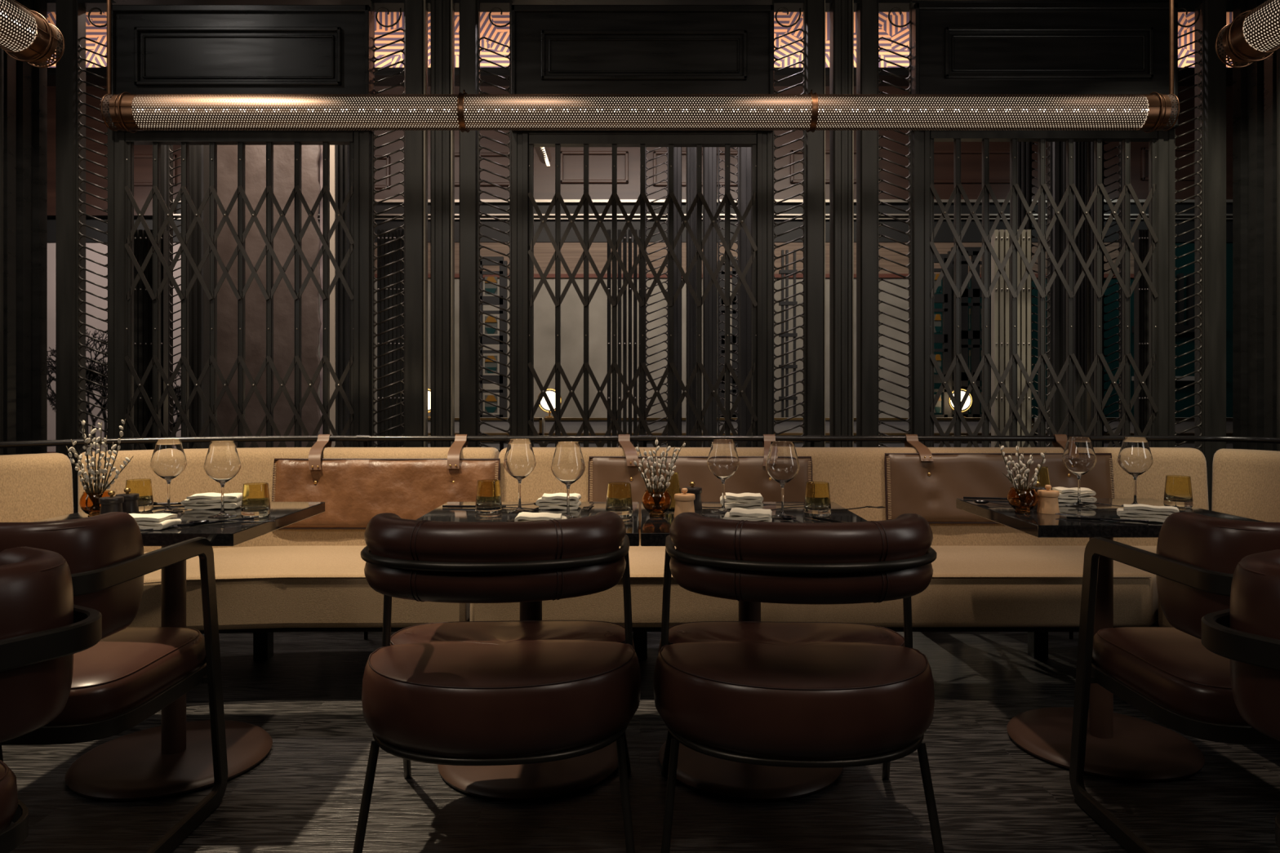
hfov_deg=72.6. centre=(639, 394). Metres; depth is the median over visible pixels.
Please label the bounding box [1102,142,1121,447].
panel
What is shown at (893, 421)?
booth seat
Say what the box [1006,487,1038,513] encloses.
vase
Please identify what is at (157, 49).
panel
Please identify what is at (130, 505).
mill
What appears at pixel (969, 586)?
seat cushion
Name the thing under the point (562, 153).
trim
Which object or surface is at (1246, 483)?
cushion
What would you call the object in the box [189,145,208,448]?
trim
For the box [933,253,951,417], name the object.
screen
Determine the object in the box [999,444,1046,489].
willow
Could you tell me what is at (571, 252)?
trim
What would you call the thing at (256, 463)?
cushion
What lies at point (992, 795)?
floor
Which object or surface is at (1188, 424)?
booth seat
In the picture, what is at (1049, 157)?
panel
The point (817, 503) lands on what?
tumbler
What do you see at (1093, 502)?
fork
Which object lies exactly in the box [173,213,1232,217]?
trim
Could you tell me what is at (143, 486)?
tumbler
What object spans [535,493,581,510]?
napkin
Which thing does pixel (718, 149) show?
panel
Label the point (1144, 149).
trim
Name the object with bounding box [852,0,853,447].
trim
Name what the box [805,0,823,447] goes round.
trim
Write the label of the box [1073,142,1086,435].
trim
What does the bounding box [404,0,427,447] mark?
trim
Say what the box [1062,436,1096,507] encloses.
wine glass
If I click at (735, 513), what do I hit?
napkin
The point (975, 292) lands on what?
shelving unit
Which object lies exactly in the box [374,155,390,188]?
trim
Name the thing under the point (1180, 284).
trim
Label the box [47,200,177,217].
trim
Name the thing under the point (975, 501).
spoon
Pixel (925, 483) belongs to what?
pad
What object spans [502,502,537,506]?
spoon
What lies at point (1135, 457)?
wine glass
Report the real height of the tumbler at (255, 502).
0.101 m
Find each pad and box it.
[271,434,500,529]
[587,434,812,529]
[884,434,1115,524]
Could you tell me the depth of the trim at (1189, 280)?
7.91 m
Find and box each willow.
[66,418,133,493]
[633,437,685,492]
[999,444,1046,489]
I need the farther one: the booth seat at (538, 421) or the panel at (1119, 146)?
the booth seat at (538, 421)
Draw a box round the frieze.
[47,12,1232,66]
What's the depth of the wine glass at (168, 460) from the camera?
2.71 m
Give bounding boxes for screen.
[719,256,737,417]
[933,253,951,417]
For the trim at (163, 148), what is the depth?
5.52 m
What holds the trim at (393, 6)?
attached to the trim at (841, 11)
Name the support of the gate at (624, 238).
on the floor
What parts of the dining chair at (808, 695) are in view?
leg, leg, seat, rail, backrest, leg, leg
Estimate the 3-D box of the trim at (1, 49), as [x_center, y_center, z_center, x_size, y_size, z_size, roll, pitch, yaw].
[-2.870,-0.680,3.890,0.044,3.600,0.044,0,0,0]
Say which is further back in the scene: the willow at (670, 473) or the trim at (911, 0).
the trim at (911, 0)
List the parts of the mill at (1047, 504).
lid, knob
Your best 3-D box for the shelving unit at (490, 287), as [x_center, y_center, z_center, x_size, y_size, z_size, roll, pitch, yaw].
[-1.231,-0.009,7.200,0.262,2.258,0.040,0,0,0]
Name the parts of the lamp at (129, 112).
suspension rod, lamp shade, suspension rod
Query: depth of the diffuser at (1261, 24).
2.45 m
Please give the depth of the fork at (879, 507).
2.78 m
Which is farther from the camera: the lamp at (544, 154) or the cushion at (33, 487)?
the lamp at (544, 154)
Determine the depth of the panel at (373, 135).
4.23 m
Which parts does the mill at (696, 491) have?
lid, knob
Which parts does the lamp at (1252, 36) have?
lamp shade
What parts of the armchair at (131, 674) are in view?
arm frame, backrest, seat, arm frame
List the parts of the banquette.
leg, leg, frame, leg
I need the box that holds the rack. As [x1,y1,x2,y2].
[778,249,797,417]
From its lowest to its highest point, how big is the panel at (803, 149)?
3.250 m
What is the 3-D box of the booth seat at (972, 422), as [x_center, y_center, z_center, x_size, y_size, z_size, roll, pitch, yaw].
[2.730,0.654,7.054,0.875,0.932,0.132,0,0,0]
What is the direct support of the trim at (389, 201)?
attached to the wall
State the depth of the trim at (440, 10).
4.20 m
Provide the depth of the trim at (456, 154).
7.92 m
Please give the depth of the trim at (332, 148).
6.22 m
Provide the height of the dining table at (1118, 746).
0.750 m
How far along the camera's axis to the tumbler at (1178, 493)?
2.83 m
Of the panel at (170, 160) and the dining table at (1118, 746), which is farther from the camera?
the panel at (170, 160)
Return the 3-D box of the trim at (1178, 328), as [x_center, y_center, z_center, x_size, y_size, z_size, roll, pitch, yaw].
[4.883,-0.595,7.920,0.775,0.060,0.080,0,0,0]
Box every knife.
[153,502,181,505]
[177,516,253,526]
[442,505,506,507]
[812,515,847,522]
[963,497,1007,499]
[1066,516,1148,522]
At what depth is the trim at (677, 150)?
5.50 m
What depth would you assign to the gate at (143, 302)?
5.00 m
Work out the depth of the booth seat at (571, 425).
7.00 m
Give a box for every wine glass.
[150,439,186,513]
[203,440,240,518]
[503,439,536,512]
[551,441,585,519]
[706,439,739,513]
[764,440,799,519]
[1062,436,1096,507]
[1117,436,1153,506]
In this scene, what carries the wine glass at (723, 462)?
on the dining table at (696, 771)
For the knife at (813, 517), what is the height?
0.009 m
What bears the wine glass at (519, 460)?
on the dining table at (561, 778)
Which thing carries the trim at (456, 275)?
attached to the wall
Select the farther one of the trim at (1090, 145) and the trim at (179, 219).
the trim at (179, 219)
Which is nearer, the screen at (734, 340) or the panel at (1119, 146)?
the panel at (1119, 146)
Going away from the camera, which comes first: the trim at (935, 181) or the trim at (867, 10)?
the trim at (867, 10)
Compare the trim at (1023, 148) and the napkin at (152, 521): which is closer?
the napkin at (152, 521)
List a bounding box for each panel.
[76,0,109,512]
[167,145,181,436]
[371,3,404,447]
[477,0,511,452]
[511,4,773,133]
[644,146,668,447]
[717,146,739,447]
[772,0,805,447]
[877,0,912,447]
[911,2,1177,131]
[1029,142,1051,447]
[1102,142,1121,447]
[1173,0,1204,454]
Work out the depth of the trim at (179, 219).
7.90 m
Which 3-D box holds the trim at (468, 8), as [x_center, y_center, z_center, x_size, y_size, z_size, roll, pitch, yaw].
[-0.831,-0.680,4.245,0.087,3.600,0.090,0,0,0]
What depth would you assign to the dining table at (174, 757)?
2.61 m
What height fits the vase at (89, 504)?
0.076 m
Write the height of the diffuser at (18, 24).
0.114 m
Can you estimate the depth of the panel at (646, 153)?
5.53 m
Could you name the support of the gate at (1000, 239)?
on the floor
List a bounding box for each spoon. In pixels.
[140,520,209,530]
[153,502,184,507]
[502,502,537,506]
[780,515,801,522]
[973,500,1009,505]
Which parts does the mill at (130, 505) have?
lid, knob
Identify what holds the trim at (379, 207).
attached to the wall
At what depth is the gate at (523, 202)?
4.21 m
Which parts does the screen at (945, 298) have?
pane, pane, pane, pane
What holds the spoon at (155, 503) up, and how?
on the dining table at (174, 757)
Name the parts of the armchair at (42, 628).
seat, backrest, arm frame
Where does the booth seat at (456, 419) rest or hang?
on the floor
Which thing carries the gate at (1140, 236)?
on the floor
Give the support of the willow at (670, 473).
in the vase at (656, 504)
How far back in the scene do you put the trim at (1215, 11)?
4.20 m
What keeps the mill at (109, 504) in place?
on the dining table at (174, 757)
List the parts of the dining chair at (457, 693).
leg, leg, backrest, rail, seat, leg, leg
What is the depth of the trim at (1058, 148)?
5.50 m
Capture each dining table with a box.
[32,502,324,800]
[416,502,639,800]
[640,502,866,800]
[955,498,1266,782]
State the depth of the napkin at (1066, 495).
2.96 m
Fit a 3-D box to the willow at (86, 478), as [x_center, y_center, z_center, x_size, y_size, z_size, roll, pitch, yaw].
[-1.617,0.213,2.631,0.203,0.280,0.089,0,0,-6]
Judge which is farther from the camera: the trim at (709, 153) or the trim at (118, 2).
the trim at (709, 153)
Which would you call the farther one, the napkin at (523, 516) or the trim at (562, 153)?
the trim at (562, 153)
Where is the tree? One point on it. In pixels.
(88, 374)
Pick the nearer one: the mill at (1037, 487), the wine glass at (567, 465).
the wine glass at (567, 465)
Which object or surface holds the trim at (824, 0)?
on the floor
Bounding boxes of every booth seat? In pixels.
[427,417,459,447]
[480,417,543,449]
[543,417,803,447]
[825,417,908,447]
[933,417,1034,447]
[1033,417,1232,448]
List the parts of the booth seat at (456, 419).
trim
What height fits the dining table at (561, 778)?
0.750 m
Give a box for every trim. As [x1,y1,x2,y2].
[0,47,3,455]
[3,0,47,455]
[47,0,1232,12]
[47,66,1232,85]
[47,85,1232,199]
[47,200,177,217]
[47,220,1232,242]
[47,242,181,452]
[55,0,85,513]
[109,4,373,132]
[113,0,373,4]
[133,154,176,186]
[160,145,173,431]
[173,199,1232,203]
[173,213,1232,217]
[173,217,1232,220]
[176,203,1232,213]
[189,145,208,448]
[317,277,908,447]
[318,242,1133,273]
[319,273,1133,277]
[320,145,322,434]
[329,145,335,447]
[335,145,349,447]
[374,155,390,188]
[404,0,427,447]
[423,0,426,447]
[430,0,454,447]
[450,0,453,445]
[454,152,509,186]
[459,0,477,447]
[511,0,773,4]
[560,151,628,183]
[653,151,737,186]
[673,146,681,447]
[685,146,696,447]
[702,146,716,447]
[739,146,751,447]
[790,150,856,183]
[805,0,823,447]
[823,0,825,447]
[829,0,852,447]
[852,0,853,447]
[856,0,877,447]
[911,0,1168,1]
[933,150,1009,183]
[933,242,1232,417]
[1017,142,1029,230]
[1047,142,1066,444]
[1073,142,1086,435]
[1086,142,1093,447]
[1131,325,1194,332]
[1131,376,1194,380]
[1141,146,1194,180]
[1176,273,1183,325]
[1186,273,1193,325]
[1194,0,1226,511]
[1232,0,1276,450]
[1276,47,1279,451]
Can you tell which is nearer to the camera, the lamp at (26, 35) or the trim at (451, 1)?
the lamp at (26, 35)
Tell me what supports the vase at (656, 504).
on the dining table at (696, 771)
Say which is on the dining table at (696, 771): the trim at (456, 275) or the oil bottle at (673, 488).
the oil bottle at (673, 488)
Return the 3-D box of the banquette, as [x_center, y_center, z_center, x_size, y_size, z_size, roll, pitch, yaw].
[-0.060,0.678,3.045,5.628,0.884,1.817,0,0,0]
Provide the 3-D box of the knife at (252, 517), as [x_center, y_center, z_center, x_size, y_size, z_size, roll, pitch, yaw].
[-1.212,0.365,2.494,0.011,0.009,0.210,0,0,42]
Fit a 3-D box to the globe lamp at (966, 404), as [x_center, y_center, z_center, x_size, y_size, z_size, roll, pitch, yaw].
[2.599,0.069,7.060,0.152,0.237,0.152,0,0,44]
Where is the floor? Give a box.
[1,631,1279,852]
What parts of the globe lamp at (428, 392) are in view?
globe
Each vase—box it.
[79,490,111,516]
[641,489,671,516]
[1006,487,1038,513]
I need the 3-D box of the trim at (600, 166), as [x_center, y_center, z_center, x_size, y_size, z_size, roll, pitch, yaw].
[-0.005,-2.300,7.975,11.550,1.070,0.050,0,0,0]
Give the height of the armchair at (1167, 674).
0.850 m
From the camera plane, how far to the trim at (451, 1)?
4.20 m
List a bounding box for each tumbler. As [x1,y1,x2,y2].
[124,478,153,513]
[240,482,271,519]
[475,479,502,514]
[605,482,632,518]
[803,481,831,517]
[1163,475,1193,508]
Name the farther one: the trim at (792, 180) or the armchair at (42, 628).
the trim at (792, 180)
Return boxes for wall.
[47,217,176,220]
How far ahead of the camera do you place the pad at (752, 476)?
3.74 m
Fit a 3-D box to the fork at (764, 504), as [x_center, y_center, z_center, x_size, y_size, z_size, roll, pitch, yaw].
[0.458,0.363,2.861,0.192,0.009,0.022,0,0,-20]
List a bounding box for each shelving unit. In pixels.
[480,256,507,417]
[947,246,991,417]
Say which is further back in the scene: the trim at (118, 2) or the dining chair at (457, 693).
the trim at (118, 2)
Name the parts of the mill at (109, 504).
lid, knob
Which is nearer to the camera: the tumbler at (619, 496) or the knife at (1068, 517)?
the knife at (1068, 517)
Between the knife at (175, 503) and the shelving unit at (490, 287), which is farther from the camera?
the shelving unit at (490, 287)
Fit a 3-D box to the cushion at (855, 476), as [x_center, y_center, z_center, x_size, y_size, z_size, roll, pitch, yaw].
[0.926,0.477,3.832,3.088,0.482,0.241,0,0,0]
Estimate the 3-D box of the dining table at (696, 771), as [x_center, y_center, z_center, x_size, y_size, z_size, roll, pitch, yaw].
[0.335,0.745,2.660,0.666,0.750,0.680,0,0,0]
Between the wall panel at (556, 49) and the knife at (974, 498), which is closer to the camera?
the knife at (974, 498)
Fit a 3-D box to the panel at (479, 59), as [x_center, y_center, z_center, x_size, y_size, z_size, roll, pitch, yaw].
[-0.699,-0.505,4.230,0.181,3.250,0.024,0,0,0]
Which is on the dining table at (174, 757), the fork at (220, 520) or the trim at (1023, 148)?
the fork at (220, 520)
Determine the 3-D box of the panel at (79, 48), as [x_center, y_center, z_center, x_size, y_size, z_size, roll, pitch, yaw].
[-2.643,-0.505,4.230,0.178,3.250,0.024,0,0,0]
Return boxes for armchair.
[0,511,227,852]
[0,546,102,852]
[1069,511,1279,852]
[1200,549,1279,849]
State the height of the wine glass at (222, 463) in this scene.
0.228 m
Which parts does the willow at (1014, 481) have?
stem, stem, stem, stem, stem, stem, stem, stem, stem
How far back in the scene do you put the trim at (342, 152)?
5.50 m
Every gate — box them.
[108,128,371,450]
[133,229,168,449]
[377,229,404,447]
[511,131,773,447]
[607,229,639,447]
[908,128,1173,447]
[991,229,1031,447]
[1133,229,1148,442]
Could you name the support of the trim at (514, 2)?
attached to the trim at (393, 6)
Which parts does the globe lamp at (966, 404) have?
globe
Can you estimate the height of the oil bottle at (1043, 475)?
0.120 m
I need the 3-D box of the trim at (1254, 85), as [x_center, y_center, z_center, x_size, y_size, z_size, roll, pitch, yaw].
[2.985,-0.680,4.082,0.230,3.600,0.265,0,0,0]
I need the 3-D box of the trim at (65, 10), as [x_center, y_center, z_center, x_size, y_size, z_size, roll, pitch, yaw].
[-2.777,-0.680,4.245,0.094,3.600,0.090,0,0,0]
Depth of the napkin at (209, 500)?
2.79 m
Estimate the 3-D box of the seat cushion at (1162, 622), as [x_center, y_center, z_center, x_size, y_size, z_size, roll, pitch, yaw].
[2.238,0.749,2.944,0.735,0.198,1.616,0,0,0]
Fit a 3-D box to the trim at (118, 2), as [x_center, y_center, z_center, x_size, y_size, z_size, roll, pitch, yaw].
[-1.912,-2.187,4.200,1.238,0.587,0.060,0,0,0]
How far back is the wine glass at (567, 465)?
2.56 m
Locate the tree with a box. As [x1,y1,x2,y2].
[47,328,181,439]
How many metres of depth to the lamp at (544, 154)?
6.33 m
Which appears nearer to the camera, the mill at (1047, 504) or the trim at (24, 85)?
the mill at (1047, 504)
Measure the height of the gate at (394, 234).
2.067 m
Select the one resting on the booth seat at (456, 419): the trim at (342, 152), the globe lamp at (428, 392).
the globe lamp at (428, 392)
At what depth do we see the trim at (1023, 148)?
5.50 m
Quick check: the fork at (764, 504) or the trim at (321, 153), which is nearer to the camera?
the fork at (764, 504)
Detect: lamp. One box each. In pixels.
[0,0,65,67]
[99,0,1179,133]
[427,388,430,417]
[533,146,551,165]
[537,388,561,417]
[948,388,973,417]
[1214,0,1279,67]
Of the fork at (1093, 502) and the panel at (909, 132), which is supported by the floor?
the panel at (909, 132)
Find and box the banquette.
[0,447,1279,660]
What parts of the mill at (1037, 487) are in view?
lid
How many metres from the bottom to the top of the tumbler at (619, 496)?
0.101 m
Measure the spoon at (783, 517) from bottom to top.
0.009 m
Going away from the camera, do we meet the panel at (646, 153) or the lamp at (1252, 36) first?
the lamp at (1252, 36)
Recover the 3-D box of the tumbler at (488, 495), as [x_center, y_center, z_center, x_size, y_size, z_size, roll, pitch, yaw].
[-0.472,0.319,2.716,0.083,0.101,0.083,0,0,0]
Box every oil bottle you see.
[666,471,680,511]
[1034,466,1050,489]
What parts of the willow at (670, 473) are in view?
stem, stem, stem, stem, stem, stem, stem, stem, stem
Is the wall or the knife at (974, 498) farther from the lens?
the wall
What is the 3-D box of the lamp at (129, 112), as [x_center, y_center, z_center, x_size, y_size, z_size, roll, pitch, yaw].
[0.001,-2.652,3.400,4.189,3.256,0.153,0,0,0]
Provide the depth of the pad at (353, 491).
3.73 m
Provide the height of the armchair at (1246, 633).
0.850 m
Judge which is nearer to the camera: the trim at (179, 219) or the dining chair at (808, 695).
the dining chair at (808, 695)
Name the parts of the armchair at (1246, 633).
arm frame, backrest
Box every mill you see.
[98,490,124,514]
[115,488,139,513]
[673,488,694,517]
[682,481,702,510]
[1026,481,1046,509]
[1036,484,1059,514]
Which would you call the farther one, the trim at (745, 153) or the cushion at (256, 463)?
the trim at (745, 153)
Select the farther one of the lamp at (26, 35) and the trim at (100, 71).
the trim at (100, 71)
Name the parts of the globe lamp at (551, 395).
globe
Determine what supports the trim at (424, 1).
on the floor
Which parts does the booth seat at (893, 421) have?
trim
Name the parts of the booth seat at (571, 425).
trim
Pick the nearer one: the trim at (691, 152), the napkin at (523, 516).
the napkin at (523, 516)
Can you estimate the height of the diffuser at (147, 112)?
0.114 m
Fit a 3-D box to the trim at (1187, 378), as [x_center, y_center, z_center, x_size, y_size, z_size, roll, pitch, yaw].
[4.883,-0.145,7.920,0.775,0.040,0.080,0,0,0]
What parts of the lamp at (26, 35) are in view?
lamp shade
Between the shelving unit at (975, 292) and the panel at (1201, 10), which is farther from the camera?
the shelving unit at (975, 292)
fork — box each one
[203,519,275,522]
[581,502,594,510]
[763,503,804,506]
[831,506,885,510]
[1055,512,1124,522]
[1082,502,1123,506]
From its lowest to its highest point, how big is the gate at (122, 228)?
2.401 m
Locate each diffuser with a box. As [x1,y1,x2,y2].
[0,0,36,51]
[132,97,1148,128]
[1243,0,1279,51]
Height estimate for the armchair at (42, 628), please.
0.850 m
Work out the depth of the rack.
7.48 m
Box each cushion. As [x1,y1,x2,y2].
[0,453,73,522]
[77,447,499,552]
[128,546,469,630]
[469,546,1158,626]
[498,447,1208,546]
[1158,598,1173,626]
[1211,448,1279,522]
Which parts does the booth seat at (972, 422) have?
backrest, trim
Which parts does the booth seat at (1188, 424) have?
trim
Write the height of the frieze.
1.285 m
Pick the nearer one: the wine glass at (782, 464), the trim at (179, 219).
the wine glass at (782, 464)
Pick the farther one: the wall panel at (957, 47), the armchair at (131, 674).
the wall panel at (957, 47)
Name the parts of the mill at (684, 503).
lid, knob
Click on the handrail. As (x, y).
(365, 438)
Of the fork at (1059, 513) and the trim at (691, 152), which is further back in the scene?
the trim at (691, 152)
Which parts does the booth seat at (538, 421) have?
trim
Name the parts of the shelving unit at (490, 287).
pane, pane, pane, pane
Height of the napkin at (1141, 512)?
0.047 m
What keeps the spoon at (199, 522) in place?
on the dining table at (174, 757)
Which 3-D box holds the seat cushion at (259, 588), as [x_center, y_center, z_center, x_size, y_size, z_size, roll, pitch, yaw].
[-1.426,0.749,3.395,1.594,0.198,0.818,0,0,0]
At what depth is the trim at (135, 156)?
7.92 m
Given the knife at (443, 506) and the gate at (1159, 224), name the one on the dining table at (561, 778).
the knife at (443, 506)
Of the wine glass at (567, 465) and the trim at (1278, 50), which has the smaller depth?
the wine glass at (567, 465)
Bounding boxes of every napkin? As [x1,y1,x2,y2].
[128,512,181,529]
[181,492,242,509]
[514,511,567,521]
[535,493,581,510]
[720,492,763,509]
[723,507,772,521]
[1052,486,1097,502]
[1116,504,1179,522]
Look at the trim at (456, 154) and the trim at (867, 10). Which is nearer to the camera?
the trim at (867, 10)
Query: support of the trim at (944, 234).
attached to the wall
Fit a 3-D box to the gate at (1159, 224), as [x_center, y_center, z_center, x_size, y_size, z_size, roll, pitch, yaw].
[1.950,-0.088,4.232,1.265,2.416,0.076,0,0,0]
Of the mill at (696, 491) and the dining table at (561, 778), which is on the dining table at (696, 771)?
the mill at (696, 491)
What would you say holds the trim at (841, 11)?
on the floor
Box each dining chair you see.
[352,511,640,852]
[653,511,944,852]
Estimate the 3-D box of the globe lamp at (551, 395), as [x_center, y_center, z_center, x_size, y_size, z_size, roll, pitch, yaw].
[-0.733,0.069,7.060,0.152,0.237,0.152,0,0,44]
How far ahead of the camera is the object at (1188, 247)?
7.96 m
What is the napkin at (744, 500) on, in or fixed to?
on the dining table at (696, 771)
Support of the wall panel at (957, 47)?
attached to the gate at (1159, 224)
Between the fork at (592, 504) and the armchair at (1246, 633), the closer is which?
the armchair at (1246, 633)
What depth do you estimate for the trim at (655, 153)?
7.92 m
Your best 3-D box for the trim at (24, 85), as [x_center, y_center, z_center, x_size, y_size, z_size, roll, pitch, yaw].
[-2.985,-0.680,4.082,0.230,3.600,0.265,0,0,0]
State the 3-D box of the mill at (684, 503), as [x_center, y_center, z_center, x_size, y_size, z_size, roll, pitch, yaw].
[0.134,0.326,2.619,0.065,0.088,0.065,0,0,0]
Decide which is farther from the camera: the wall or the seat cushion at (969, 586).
the wall
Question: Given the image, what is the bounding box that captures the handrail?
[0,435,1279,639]
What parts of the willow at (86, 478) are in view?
stem, stem, stem, stem, stem, stem, stem, stem, stem, stem, stem, stem, stem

